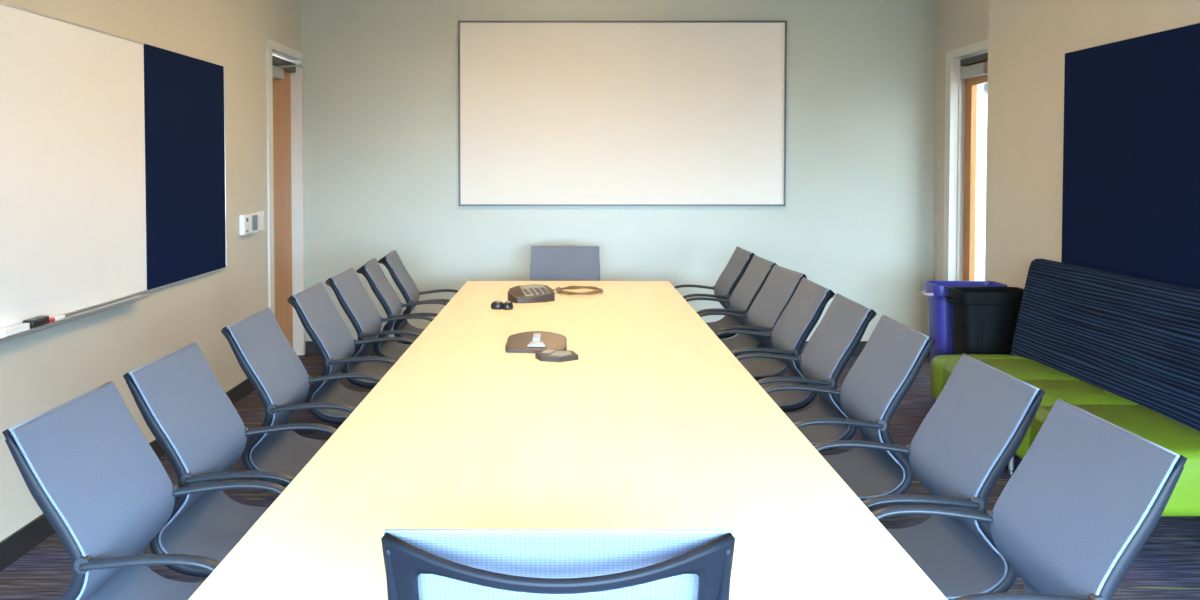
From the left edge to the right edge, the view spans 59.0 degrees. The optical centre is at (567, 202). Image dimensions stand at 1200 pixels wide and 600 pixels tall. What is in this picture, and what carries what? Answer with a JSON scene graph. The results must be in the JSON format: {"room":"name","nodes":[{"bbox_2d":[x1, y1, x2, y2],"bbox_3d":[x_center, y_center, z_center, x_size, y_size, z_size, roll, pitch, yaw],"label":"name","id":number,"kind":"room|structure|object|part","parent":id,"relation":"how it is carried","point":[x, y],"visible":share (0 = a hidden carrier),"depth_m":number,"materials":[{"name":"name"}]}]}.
{"room":"conference room","nodes":[
{"label":"conference room","id":0,"kind":"room"},
{"bbox_2d":[0,0,300,541],"bbox_3d":[-2.210,-0.122,3.503,0.200,3.000,9.810,0,2,0],"label":"wall","id":1,"kind":"structure","parent":0,"point":[43,370],"depth_m":5.71,"materials":[{"name":"beige paint"}]},
{"bbox_2d":[0,2,149,342],"bbox_3d":[-2.072,-0.126,4.035,0.074,1.239,2.435,0,2,0],"label":"whiteboard","id":2,"kind":"object","parent":1,"relation":"attached to","point":[73,188],"visible":0.92,"depth_m":4.44,"materials":[{"name":"plastic"}]},
{"bbox_2d":[0,323,29,337],"bbox_3d":[-2.066,0.474,3.939,0.044,0.030,0.180,0,2,0],"label":"block","id":3,"kind":"object","parent":2,"relation":"on","point":[19,327],"visible":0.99,"depth_m":3.92,"materials":[{"name":"white plastic"}]},
{"bbox_2d":[23,316,48,328],"bbox_3d":[-2.066,0.464,4.119,0.042,0.036,0.130,0,2,0],"label":"eraser","id":4,"kind":"object","parent":2,"relation":"on","point":[37,321],"visible":0.81,"depth_m":4.10,"materials":[{"name":"black plastic"}]},
{"bbox_2d":[49,315,64,322],"bbox_3d":[-2.062,0.467,4.263,0.021,0.021,0.132,0,2,0],"label":"marker","id":5,"kind":"object","parent":2,"relation":"on","point":[60,317],"visible":0.81,"depth_m":4.26,"materials":[{"name":"white plastic"}]},
{"bbox_2d":[0,293,149,342],"bbox_3d":[-2.072,0.487,3.999,0.074,0.016,2.320,0,2,0],"label":"tray","id":6,"kind":"object","parent":2,"relation":"on","point":[79,311],"depth_m":4.56,"materials":[{"name":"metal"}]},
{"bbox_2d":[0,378,254,571],"bbox_3d":[-2.104,1.341,3.064,0.012,0.105,8.830,0,2,0],"label":"baseboard","id":7,"kind":"structure","parent":1,"relation":"attached to","point":[16,545],"depth_m":4.16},
{"bbox_2d":[144,44,226,291],"bbox_3d":[-2.099,-0.194,5.861,0.021,1.231,1.204,0,2,0],"label":"pinboard","id":8,"kind":"object","parent":1,"relation":"attached to","point":[184,96],"visible":1,"depth_m":5.76,"materials":[{"name":"blue fabric"}]},
{"bbox_2d":[239,213,257,234],"bbox_3d":[-2.090,0.138,6.949,0.038,0.130,0.300,0,2,0],"label":"wall control panel","id":9,"kind":"object","parent":1,"relation":"attached to","point":[248,223],"visible":1,"depth_m":6.89,"materials":[{"name":"white plastic"}]},
{"bbox_2d":[256,211,263,230],"bbox_3d":[-2.103,0.122,7.249,0.011,0.130,0.180,0,2,0],"label":"light switch","id":10,"kind":"object","parent":1,"relation":"attached to","point":[260,213],"visible":0.85,"depth_m":7.25,"materials":[{"name":"white plastic"}]},
{"bbox_2d":[266,38,305,354],"bbox_3d":[-2.168,0.029,7.923,0.263,2.390,0.975,0,2,0],"label":"door","id":11,"kind":"structure","parent":1,"relation":"in","point":[285,65],"depth_m":8.15,"materials":[{"name":"brown wood"}]},
{"bbox_3d":[-2.093,-1.041,8.016,0.036,0.074,0.447,0,2,11],"label":"closer arm","id":12,"kind":"part","parent":11,"relation":"part of","materials":[{"name":"metal"}]},
{"bbox_2d":[0,354,1199,599],"bbox_3d":[0.345,1.427,3.557,5.510,0.100,10.210,0,2,0],"label":"floor","id":13,"kind":"structure","parent":0,"point":[1167,566],"depth_m":4.28,"materials":[{"name":"carpet"}]},
{"bbox_2d":[2,381,284,599],"bbox_3d":[-0.921,0.938,2.469,0.638,0.953,0.586,0,2,0],"label":"chair","id":14,"kind":"object","parent":13,"relation":"on","point":[85,461],"visible":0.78,"depth_m":2.42,"materials":[{"name":"fabric"}]},
{"bbox_3d":[-0.891,0.757,2.226,0.571,0.540,0.022,0,2,0],"label":"rail","id":15,"kind":"part","parent":14,"relation":"part of","materials":[{"name":"metal"}]},
{"bbox_3d":[-1.128,0.610,2.458,0.226,0.294,0.492,0,2,0],"label":"frame","id":16,"kind":"part","parent":14,"relation":"part of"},
{"bbox_3d":[-1.083,0.670,2.460,0.159,0.413,0.490,0,2,0],"label":"backrest","id":17,"kind":"part","parent":14,"relation":"part of","materials":[{"name":"fabric"}]},
{"bbox_3d":[-0.848,0.937,2.469,0.490,0.130,0.490,0,2,0],"label":"seat","id":18,"kind":"part","parent":14,"relation":"part of","materials":[{"name":"fabric"}]},
{"bbox_3d":[-0.859,0.863,2.213,0.310,0.266,0.052,0,2,0],"label":"armrest","id":19,"kind":"part","parent":14,"relation":"part of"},
{"bbox_3d":[-0.859,0.846,2.719,0.310,0.266,0.052,0,2,0],"label":"armrest","id":20,"kind":"part","parent":14,"relation":"part of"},
{"bbox_2d":[123,342,336,577],"bbox_3d":[-0.921,0.916,3.074,0.638,0.953,0.586,0,2,0],"label":"chair","id":21,"kind":"object","parent":13,"relation":"on","point":[178,395],"visible":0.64,"depth_m":3.00,"materials":[{"name":"fabric"}]},
{"bbox_3d":[-1.128,0.589,3.062,0.226,0.294,0.492,0,2,0],"label":"frame","id":22,"kind":"part","parent":21,"relation":"part of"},
{"bbox_3d":[-0.891,0.736,2.830,0.571,0.540,0.022,0,2,0],"label":"rail","id":23,"kind":"part","parent":21,"relation":"part of","materials":[{"name":"metal"}]},
{"bbox_3d":[-1.083,0.648,3.064,0.159,0.413,0.490,0,2,0],"label":"backrest","id":24,"kind":"part","parent":21,"relation":"part of","materials":[{"name":"fabric"}]},
{"bbox_3d":[-0.848,0.916,3.074,0.490,0.130,0.490,0,2,0],"label":"seat","id":25,"kind":"part","parent":21,"relation":"part of","materials":[{"name":"fabric"}]},
{"bbox_3d":[-0.859,0.842,2.818,0.310,0.266,0.052,0,2,0],"label":"armrest","id":26,"kind":"part","parent":21,"relation":"part of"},
{"bbox_3d":[-0.859,0.825,3.324,0.310,0.266,0.052,0,2,0],"label":"armrest","id":27,"kind":"part","parent":21,"relation":"part of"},
{"bbox_2d":[221,307,381,485],"bbox_3d":[-0.921,0.888,3.883,0.638,0.953,0.586,0,2,0],"label":"chair","id":28,"kind":"object","parent":13,"relation":"on","point":[258,343],"visible":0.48,"depth_m":3.80,"materials":[{"name":"fabric"}]},
{"bbox_3d":[-1.128,0.561,3.872,0.226,0.294,0.492,0,2,0],"label":"frame","id":29,"kind":"part","parent":28,"relation":"part of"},
{"bbox_3d":[-0.891,0.707,3.640,0.571,0.540,0.022,0,2,0],"label":"rail","id":30,"kind":"part","parent":28,"relation":"part of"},
{"bbox_3d":[-1.083,0.620,3.874,0.159,0.413,0.490,0,2,0],"label":"backrest","id":31,"kind":"part","parent":28,"relation":"part of","materials":[{"name":"fabric"}]},
{"bbox_3d":[-0.848,0.887,3.883,0.490,0.130,0.490,0,2,0],"label":"seat","id":32,"kind":"part","parent":28,"relation":"part of","materials":[{"name":"fabric"}]},
{"bbox_3d":[-0.859,0.814,3.628,0.310,0.266,0.052,0,2,0],"label":"armrest","id":33,"kind":"part","parent":28,"relation":"part of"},
{"bbox_3d":[-0.859,0.796,4.133,0.310,0.266,0.052,0,2,0],"label":"armrest","id":34,"kind":"part","parent":28,"relation":"part of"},
{"bbox_2d":[287,282,413,423],"bbox_3d":[-0.921,0.858,4.758,0.638,0.953,0.586,0,2,0],"label":"chair","id":35,"kind":"object","parent":13,"relation":"on","point":[317,313],"visible":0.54,"depth_m":4.66,"materials":[{"name":"fabric"}]},
{"bbox_3d":[-1.128,0.530,4.746,0.226,0.294,0.492,0,2,0],"label":"frame","id":36,"kind":"part","parent":35,"relation":"part of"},
{"bbox_3d":[-0.891,0.677,4.514,0.571,0.540,0.022,0,2,0],"label":"rail","id":37,"kind":"part","parent":35,"relation":"part of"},
{"bbox_3d":[-1.083,0.590,4.748,0.159,0.413,0.490,0,2,0],"label":"backrest","id":38,"kind":"part","parent":35,"relation":"part of","materials":[{"name":"fabric"}]},
{"bbox_3d":[-0.848,0.857,4.758,0.490,0.130,0.490,0,2,0],"label":"seat","id":39,"kind":"part","parent":35,"relation":"part of","materials":[{"name":"fabric"}]},
{"bbox_3d":[-0.859,0.783,4.502,0.310,0.266,0.052,0,2,0],"label":"armrest","id":40,"kind":"part","parent":35,"relation":"part of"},
{"bbox_3d":[-0.859,0.766,5.008,0.310,0.266,0.052,0,2,0],"label":"armrest","id":41,"kind":"part","parent":35,"relation":"part of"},
{"bbox_2d":[325,268,433,388],"bbox_3d":[-0.921,0.832,5.482,0.638,0.953,0.586,0,2,0],"label":"chair","id":42,"kind":"object","parent":13,"relation":"on","point":[350,292],"visible":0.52,"depth_m":5.39,"materials":[{"name":"fabric"}]},
{"bbox_3d":[-1.128,0.505,5.471,0.226,0.294,0.492,0,2,0],"label":"frame","id":43,"kind":"part","parent":42,"relation":"part of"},
{"bbox_3d":[-0.891,0.651,5.239,0.571,0.540,0.022,0,2,0],"label":"rail","id":44,"kind":"part","parent":42,"relation":"part of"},
{"bbox_3d":[-1.083,0.564,5.473,0.159,0.413,0.490,0,2,0],"label":"backrest","id":45,"kind":"part","parent":42,"relation":"part of","materials":[{"name":"fabric"}]},
{"bbox_3d":[-0.848,0.832,5.482,0.490,0.130,0.490,0,2,0],"label":"seat","id":46,"kind":"part","parent":42,"relation":"part of","materials":[{"name":"fabric"}]},
{"bbox_3d":[-0.859,0.758,5.227,0.310,0.266,0.052,0,2,0],"label":"armrest","id":47,"kind":"part","parent":42,"relation":"part of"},
{"bbox_3d":[-0.859,0.741,5.732,0.310,0.266,0.052,0,2,0],"label":"armrest","id":48,"kind":"part","parent":42,"relation":"part of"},
{"bbox_2d":[356,258,447,362],"bbox_3d":[-0.891,0.811,6.098,0.638,0.953,0.586,0,2,-4],"label":"chair","id":49,"kind":"object","parent":13,"relation":"on","point":[383,290],"visible":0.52,"depth_m":5.96,"materials":[{"name":"fabric"}]},
{"bbox_3d":[-1.097,0.484,6.073,0.226,0.294,0.492,0,2,-4],"label":"frame","id":50,"kind":"part","parent":49,"relation":"part of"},
{"bbox_3d":[-0.845,0.630,5.858,0.571,0.540,0.022,0,2,-4],"label":"rail","id":51,"kind":"part","parent":49,"relation":"part of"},
{"bbox_3d":[-1.053,0.543,6.078,0.159,0.413,0.490,0,2,-4],"label":"backrest","id":52,"kind":"part","parent":49,"relation":"part of","materials":[{"name":"fabric"}]},
{"bbox_3d":[-0.818,0.810,6.104,0.490,0.130,0.490,0,2,-4],"label":"seat","id":53,"kind":"part","parent":49,"relation":"part of","materials":[{"name":"fabric"}]},
{"bbox_3d":[-0.812,0.737,5.848,0.310,0.266,0.052,0,2,-4],"label":"armrest","id":54,"kind":"part","parent":49,"relation":"part of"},
{"bbox_3d":[-0.847,0.719,6.352,0.310,0.266,0.052,0,2,-4],"label":"armrest","id":55,"kind":"part","parent":49,"relation":"part of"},
{"bbox_2d":[378,250,458,343],"bbox_3d":[-0.876,0.790,6.699,0.638,0.953,0.586,0,2,-3],"label":"chair","id":56,"kind":"object","parent":13,"relation":"on","point":[398,272],"visible":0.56,"depth_m":6.56,"materials":[{"name":"fabric"}]},
{"bbox_3d":[-1.082,0.463,6.677,0.226,0.294,0.492,0,2,-3],"label":"frame","id":57,"kind":"part","parent":56,"relation":"part of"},
{"bbox_3d":[-0.834,0.609,6.457,0.571,0.540,0.022,0,2,-3],"label":"rail","id":58,"kind":"part","parent":56,"relation":"part of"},
{"bbox_3d":[-1.038,0.522,6.681,0.159,0.413,0.490,0,2,-3],"label":"backrest","id":59,"kind":"part","parent":56,"relation":"part of","materials":[{"name":"fabric"}]},
{"bbox_3d":[-0.803,0.789,6.703,0.490,0.130,0.490,0,2,-3],"label":"seat","id":60,"kind":"part","parent":56,"relation":"part of","materials":[{"name":"fabric"}]},
{"bbox_3d":[-0.801,0.716,6.447,0.310,0.266,0.052,0,2,-3],"label":"armrest","id":61,"kind":"part","parent":56,"relation":"part of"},
{"bbox_3d":[-0.828,0.698,6.952,0.310,0.266,0.052,0,2,-3],"label":"armrest","id":62,"kind":"part","parent":56,"relation":"part of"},
{"bbox_2d":[381,529,734,599],"bbox_3d":[-0.014,0.949,1.789,0.601,0.977,0.654,0,2,0],"label":"chair","id":63,"kind":"object","parent":13,"relation":"on","point":[420,564],"visible":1,"depth_m":1.54,"materials":[{"name":"plastic"}]},
{"bbox_3d":[-0.257,0.754,1.813,0.022,0.553,0.586,0,2,0],"label":"rail","id":64,"kind":"part","parent":63,"relation":"part of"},
{"bbox_3d":[0.229,0.754,1.813,0.022,0.553,0.586,0,2,0],"label":"rail","id":65,"kind":"part","parent":63,"relation":"part of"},
{"bbox_2d":[530,246,599,280],"bbox_3d":[-0.020,0.780,7.403,0.586,0.923,0.638,0,2,0],"label":"chair","id":66,"kind":"object","parent":13,"relation":"on","point":[548,263],"visible":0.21,"depth_m":7.56,"materials":[{"name":"fabric"}]},
{"bbox_2d":[188,281,947,599],"bbox_3d":[0.000,0.978,4.387,1.334,0.740,5.300,0,2,0],"label":"conference table","id":67,"kind":"object","parent":13,"relation":"on","point":[655,423],"visible":0.84,"depth_m":2.73,"materials":[{"name":"laminate"}]},
{"bbox_2d":[491,300,503,309],"bbox_3d":[-0.375,0.542,5.642,0.072,0.043,0.061,0,2,0],"label":"puck","id":68,"kind":"object","parent":67,"relation":"on","point":[497,304],"visible":1,"depth_m":5.62,"materials":[{"name":"black plastic"}]},
{"bbox_2d":[503,301,512,309],"bbox_3d":[-0.318,0.543,5.622,0.051,0.043,0.060,1,2,33],"label":"puck","id":69,"kind":"object","parent":67,"relation":"on","point":[507,305],"visible":1,"depth_m":5.60,"materials":[{"name":"black plastic"}]},
{"bbox_2d":[508,284,554,302],"bbox_3d":[-0.210,0.510,5.988,0.265,0.082,0.205,-1,2,-18],"label":"phone","id":70,"kind":"object","parent":67,"relation":"on","point":[533,293],"visible":1,"depth_m":5.93,"materials":[{"name":"grey plastic"}]},
{"bbox_2d":[505,331,566,352],"bbox_3d":[-0.129,0.573,4.371,0.252,0.070,0.134,0,2,4],"label":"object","id":71,"kind":"object","parent":67,"relation":"on","point":[530,341],"visible":0.86,"depth_m":4.35,"materials":[{"name":"brown plastic"}]},
{"bbox_2d":[535,349,577,361],"bbox_3d":[-0.043,0.602,4.183,0.174,0.026,0.140,1,2,17],"label":"pod","id":72,"kind":"object","parent":67,"relation":"on","point":[548,355],"visible":1,"depth_m":4.14,"materials":[{"name":"grey plastic"}]},
{"bbox_2d":[554,286,602,294],"bbox_3d":[0.074,0.521,6.352,0.302,0.032,0.332,1,2,37],"label":"coiled cable","id":73,"kind":"object","parent":67,"relation":"on","point":[558,289],"visible":0.94,"depth_m":6.30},
{"bbox_2d":[674,246,754,338],"bbox_3d":[0.916,0.780,6.983,0.638,0.953,0.586,0,2,-1],"label":"chair","id":74,"kind":"object","parent":13,"relation":"on","point":[740,259],"visible":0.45,"depth_m":6.92,"materials":[{"name":"fabric"}]},
{"bbox_3d":[0.850,0.688,7.231,0.310,0.266,0.052,0,2,-1],"label":"armrest","id":75,"kind":"part","parent":74,"relation":"part of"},
{"bbox_3d":[0.859,0.706,6.726,0.310,0.266,0.052,0,2,-1],"label":"armrest","id":76,"kind":"part","parent":74,"relation":"part of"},
{"bbox_3d":[0.843,0.779,6.981,0.490,0.130,0.490,0,2,-1],"label":"seat","id":77,"kind":"part","parent":74,"relation":"part of","materials":[{"name":"fabric"}]},
{"bbox_3d":[1.078,0.512,6.976,0.159,0.413,0.490,0,2,-1],"label":"backrest","id":78,"kind":"part","parent":74,"relation":"part of","materials":[{"name":"fabric"}]},
{"bbox_3d":[0.891,0.599,6.738,0.571,0.540,0.022,0,2,-1],"label":"rail","id":79,"kind":"part","parent":74,"relation":"part of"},
{"bbox_2d":[685,255,776,356],"bbox_3d":[0.916,0.804,6.284,0.638,0.953,0.586,0,2,-2],"label":"chair","id":80,"kind":"object","parent":13,"relation":"on","point":[744,294],"visible":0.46,"depth_m":6.24,"materials":[{"name":"fabric"}]},
{"bbox_3d":[0.845,0.713,6.531,0.310,0.266,0.052,0,2,-2],"label":"armrest","id":81,"kind":"part","parent":80,"relation":"part of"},
{"bbox_3d":[0.863,0.730,6.026,0.310,0.266,0.052,0,2,-2],"label":"armrest","id":82,"kind":"part","parent":80,"relation":"part of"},
{"bbox_3d":[0.843,0.804,6.281,0.490,0.130,0.490,0,2,-2],"label":"seat","id":83,"kind":"part","parent":80,"relation":"part of","materials":[{"name":"fabric"}]},
{"bbox_3d":[1.078,0.536,6.280,0.159,0.413,0.490,0,2,-2],"label":"backrest","id":84,"kind":"part","parent":80,"relation":"part of","materials":[{"name":"fabric"}]},
{"bbox_3d":[0.895,0.624,6.039,0.571,0.540,0.022,0,2,-2],"label":"rail","id":85,"kind":"part","parent":80,"relation":"part of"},
{"bbox_2d":[698,265,806,380],"bbox_3d":[0.931,0.827,5.637,0.638,0.953,0.586,0,2,-5],"label":"chair","id":86,"kind":"object","parent":13,"relation":"on","point":[777,291],"visible":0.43,"depth_m":5.59,"materials":[{"name":"fabric"}]},
{"bbox_3d":[0.847,0.735,5.880,0.310,0.266,0.052,0,2,-5],"label":"armrest","id":87,"kind":"part","parent":86,"relation":"part of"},
{"bbox_3d":[0.891,0.753,5.377,0.310,0.266,0.052,0,2,-5],"label":"armrest","id":88,"kind":"part","parent":86,"relation":"part of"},
{"bbox_3d":[0.858,0.827,5.630,0.490,0.130,0.490,0,2,-5],"label":"seat","id":89,"kind":"part","parent":86,"relation":"part of","materials":[{"name":"fabric"}]},
{"bbox_3d":[1.092,0.558,5.641,0.159,0.413,0.490,0,2,-5],"label":"backrest","id":90,"kind":"part","parent":86,"relation":"part of","materials":[{"name":"fabric"}]},
{"bbox_3d":[0.922,0.646,5.392,0.571,0.540,0.022,0,2,-5],"label":"rail","id":91,"kind":"part","parent":86,"relation":"part of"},
{"bbox_2d":[715,277,834,411],"bbox_3d":[0.916,0.850,4.978,0.638,0.953,0.586,0,2,0],"label":"chair","id":92,"kind":"object","parent":13,"relation":"on","point":[806,306],"visible":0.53,"depth_m":4.86,"materials":[{"name":"fabric"}]},
{"bbox_3d":[0.854,0.758,5.228,0.310,0.266,0.052,0,2,0],"label":"armrest","id":93,"kind":"part","parent":92,"relation":"part of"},
{"bbox_3d":[0.854,0.776,4.722,0.310,0.266,0.052,0,2,0],"label":"armrest","id":94,"kind":"part","parent":92,"relation":"part of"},
{"bbox_3d":[0.843,0.849,4.978,0.490,0.130,0.490,0,2,0],"label":"seat","id":95,"kind":"part","parent":92,"relation":"part of","materials":[{"name":"fabric"}]},
{"bbox_3d":[1.078,0.582,4.968,0.159,0.413,0.490,0,2,0],"label":"backrest","id":96,"kind":"part","parent":92,"relation":"part of","materials":[{"name":"fabric"}]},
{"bbox_3d":[0.886,0.669,4.734,0.571,0.540,0.022,0,2,0],"label":"rail","id":97,"kind":"part","parent":92,"relation":"part of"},
{"bbox_3d":[1.123,0.523,4.966,0.226,0.294,0.492,0,2,0],"label":"frame","id":98,"kind":"part","parent":92,"relation":"part of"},
{"bbox_2d":[736,293,876,450],"bbox_3d":[0.916,0.873,4.328,0.638,0.953,0.586,0,2,0],"label":"chair","id":99,"kind":"object","parent":13,"relation":"on","point":[843,325],"visible":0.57,"depth_m":4.24,"materials":[{"name":"fabric"}]},
{"bbox_3d":[0.854,0.781,4.578,0.310,0.266,0.052,0,2,0],"label":"armrest","id":100,"kind":"part","parent":99,"relation":"part of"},
{"bbox_3d":[0.854,0.798,4.072,0.310,0.266,0.052,0,2,0],"label":"armrest","id":101,"kind":"part","parent":99,"relation":"part of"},
{"bbox_3d":[0.843,0.872,4.328,0.490,0.130,0.490,0,2,0],"label":"seat","id":102,"kind":"part","parent":99,"relation":"part of","materials":[{"name":"fabric"}]},
{"bbox_3d":[1.078,0.605,4.319,0.159,0.413,0.490,0,2,0],"label":"backrest","id":103,"kind":"part","parent":99,"relation":"part of","materials":[{"name":"fabric"}]},
{"bbox_3d":[0.886,0.692,4.085,0.571,0.540,0.022,0,2,0],"label":"rail","id":104,"kind":"part","parent":99,"relation":"part of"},
{"bbox_3d":[1.123,0.545,4.317,0.226,0.294,0.492,0,2,0],"label":"frame","id":105,"kind":"part","parent":99,"relation":"part of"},
{"bbox_2d":[764,315,935,500],"bbox_3d":[0.916,0.896,3.664,0.638,0.953,0.586,0,2,0],"label":"chair","id":106,"kind":"object","parent":13,"relation":"on","point":[893,356],"visible":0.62,"depth_m":3.58,"materials":[{"name":"fabric"}]},
{"bbox_3d":[0.854,0.804,3.913,0.310,0.266,0.052,0,2,0],"label":"armrest","id":107,"kind":"part","parent":106,"relation":"part of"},
{"bbox_3d":[0.854,0.822,3.408,0.310,0.266,0.052,0,2,0],"label":"armrest","id":108,"kind":"part","parent":106,"relation":"part of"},
{"bbox_3d":[0.843,0.895,3.663,0.490,0.130,0.490,0,2,0],"label":"seat","id":109,"kind":"part","parent":106,"relation":"part of","materials":[{"name":"fabric"}]},
{"bbox_3d":[1.078,0.628,3.654,0.159,0.413,0.490,0,2,0],"label":"backrest","id":110,"kind":"part","parent":106,"relation":"part of","materials":[{"name":"fabric"}]},
{"bbox_3d":[0.886,0.715,3.420,0.571,0.540,0.022,0,2,0],"label":"rail","id":111,"kind":"part","parent":106,"relation":"part of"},
{"bbox_3d":[1.123,0.569,3.652,0.226,0.294,0.492,0,2,0],"label":"frame","id":112,"kind":"part","parent":106,"relation":"part of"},
{"bbox_2d":[814,353,1044,599],"bbox_3d":[0.916,0.923,2.869,0.638,0.953,0.586,0,2,0],"label":"chair","id":113,"kind":"object","parent":13,"relation":"on","point":[983,413],"visible":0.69,"depth_m":2.79,"materials":[{"name":"fabric"}]},
{"bbox_3d":[0.854,0.832,3.119,0.310,0.266,0.052,0,2,0],"label":"armrest","id":114,"kind":"part","parent":113,"relation":"part of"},
{"bbox_3d":[0.854,0.849,2.613,0.310,0.266,0.052,0,2,0],"label":"armrest","id":115,"kind":"part","parent":113,"relation":"part of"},
{"bbox_3d":[0.843,0.923,2.869,0.490,0.130,0.490,0,2,0],"label":"seat","id":116,"kind":"part","parent":113,"relation":"part of","materials":[{"name":"fabric"}]},
{"bbox_3d":[1.078,0.656,2.860,0.159,0.413,0.490,0,2,0],"label":"backrest","id":117,"kind":"part","parent":113,"relation":"part of","materials":[{"name":"fabric"}]},
{"bbox_3d":[0.886,0.743,2.626,0.571,0.540,0.022,0,2,0],"label":"rail","id":118,"kind":"part","parent":113,"relation":"part of","materials":[{"name":"metal"}]},
{"bbox_3d":[1.123,0.596,2.857,0.226,0.294,0.492,0,2,0],"label":"frame","id":119,"kind":"part","parent":113,"relation":"part of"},
{"bbox_2d":[921,281,1007,404],"bbox_3d":[2.460,0.883,6.585,0.514,0.775,0.270,0,2,0],"label":"recycling bin","id":120,"kind":"object","parent":13,"relation":"on","point":[940,314],"visible":0.31,"depth_m":6.49,"materials":[{"name":"blue plastic"}]},
{"bbox_3d":[2.226,0.561,6.574,0.046,0.026,0.154,0,2,0],"label":"handle","id":121,"kind":"part","parent":120,"relation":"part of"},
{"bbox_2d":[946,287,1023,354],"bbox_3d":[2.465,0.894,6.205,0.484,0.780,0.281,0,2,0],"label":"waste bin","id":122,"kind":"object","parent":13,"relation":"on","point":[984,318],"visible":0.46,"depth_m":6.08,"materials":[{"name":"black plastic"}]},
{"bbox_3d":[2.246,0.569,6.194,0.046,0.026,0.154,0,2,0],"label":"handle","id":123,"kind":"part","parent":122,"relation":"part of","materials":[{"name":"black plastic"}]},
{"bbox_2d":[872,398,1187,599],"bbox_3d":[0.916,0.944,2.270,0.638,0.953,0.586,0,2,0],"label":"chair","id":124,"kind":"object","parent":13,"relation":"on","point":[1088,493],"visible":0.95,"depth_m":2.21,"materials":[{"name":"fabric"}]},
{"bbox_3d":[0.854,0.853,2.519,0.310,0.266,0.052,0,2,0],"label":"armrest","id":125,"kind":"part","parent":124,"relation":"part of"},
{"bbox_3d":[0.854,0.870,2.014,0.310,0.266,0.052,0,2,0],"label":"armrest","id":126,"kind":"part","parent":124,"relation":"part of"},
{"bbox_3d":[0.843,0.944,2.269,0.490,0.130,0.490,0,2,0],"label":"seat","id":127,"kind":"part","parent":124,"relation":"part of","materials":[{"name":"fabric"}]},
{"bbox_3d":[1.078,0.677,2.260,0.159,0.413,0.490,0,2,0],"label":"backrest","id":128,"kind":"part","parent":124,"relation":"part of","materials":[{"name":"fabric"}]},
{"bbox_3d":[1.123,0.617,2.258,0.226,0.294,0.492,0,2,0],"label":"frame","id":129,"kind":"part","parent":124,"relation":"part of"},
{"bbox_3d":[0.886,0.764,2.026,0.571,0.540,0.022,0,2,0],"label":"rail","id":130,"kind":"part","parent":124,"relation":"part of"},
{"bbox_2d":[930,259,1199,515],"bbox_3d":[2.268,0.836,4.708,0.666,1.001,2.072,0,2,0],"label":"sofa","id":131,"kind":"object","parent":13,"relation":"on","point":[1123,350],"visible":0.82,"depth_m":4.63,"materials":[{"name":"fabric"}]},
{"bbox_3d":[2.188,0.935,5.611,0.505,0.270,0.248,0,2,0],"label":"seat panel","id":132,"kind":"part","parent":131,"relation":"part of","materials":[{"name":"fabric"}]},
{"bbox_3d":[2.160,1.202,5.165,0.032,0.186,0.032,0,2,0],"label":"leg","id":133,"kind":"part","parent":131,"relation":"part of","materials":[{"name":"metal"}]},
{"bbox_3d":[2.188,0.948,5.221,0.505,0.270,0.528,0,2,0],"label":"seat panel","id":134,"kind":"part","parent":131,"relation":"part of","materials":[{"name":"fabric"}]},
{"bbox_3d":[2.188,0.967,4.702,0.505,0.270,0.508,0,2,0],"label":"seat panel","id":135,"kind":"part","parent":131,"relation":"part of","materials":[{"name":"fabric"}]},
{"bbox_3d":[2.493,0.636,4.701,0.216,0.601,2.072,0,2,0],"label":"backrest","id":136,"kind":"part","parent":131,"relation":"part of","materials":[{"name":"blue fabric"}]},
{"bbox_3d":[2.188,0.988,4.092,0.505,0.270,0.708,0,2,0],"label":"seat panel","id":137,"kind":"part","parent":131,"relation":"part of","materials":[{"name":"fabric"}]},
{"bbox_2d":[300,0,935,340],"bbox_3d":[0.345,-0.297,8.505,5.510,3.000,0.200,0,2,0],"label":"wall","id":138,"kind":"structure","parent":0,"point":[380,77],"depth_m":8.40,"materials":[{"name":"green paint"}]},
{"bbox_2d":[305,341,929,353],"bbox_3d":[0.405,1.153,8.449,5.000,0.105,0.012,0,2,0],"label":"baseboard","id":139,"kind":"structure","parent":138,"relation":"attached to","point":[310,348],"depth_m":8.44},
{"bbox_2d":[458,21,786,205],"bbox_3d":[0.428,-0.705,8.374,2.586,1.460,0.030,0,2,0],"label":"projection screen","id":140,"kind":"object","parent":138,"relation":"attached to","point":[551,113],"visible":1,"depth_m":8.37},
{"bbox_2d":[933,0,988,280],"bbox_3d":[2.978,-0.266,7.610,0.145,3.000,1.590,0,2,0],"label":"wall","id":141,"kind":"structure","parent":0,"point":[959,23],"depth_m":8.20,"materials":[{"name":"beige paint"}]},
{"bbox_2d":[943,40,987,280],"bbox_3d":[2.969,0.052,7.536,0.159,2.370,1.220,0,2,0],"label":"door","id":142,"kind":"structure","parent":141,"relation":"in","point":[967,66],"depth_m":8.01,"materials":[{"name":"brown wood"}]},
{"bbox_2d":[985,0,1199,288],"bbox_3d":[2.895,-0.095,2.708,0.410,3.000,8.220,0,2,0],"label":"wall","id":143,"kind":"structure","parent":0,"point":[1029,41],"depth_m":6.12,"materials":[{"name":"beige paint"}]},
{"bbox_2d":[1061,23,1199,288],"bbox_3d":[2.679,-0.149,4.498,0.021,1.227,2.440,0,2,0],"label":"pinboard","id":144,"kind":"object","parent":143,"relation":"attached to","point":[1131,195],"visible":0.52,"depth_m":4.97,"materials":[{"name":"blue fabric"}]},
{"label":"outside","id":145,"kind":"structure","parent":0,"visible":0},
{"bbox_2d":[975,206,984,280],"bbox_3d":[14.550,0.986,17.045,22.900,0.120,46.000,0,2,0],"label":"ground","id":146,"kind":"structure","parent":145,"point":[979,241],"depth_m":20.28,"materials":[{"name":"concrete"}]},
{"bbox_2d":[983,83,986,268],"bbox_3d":[8.143,-0.369,15.153,4.130,2.720,0.950,1,2,21],"label":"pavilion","id":147,"kind":"object","parent":146,"relation":"on","point":[985,85],"visible":0.13,"depth_m":15.61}
]}

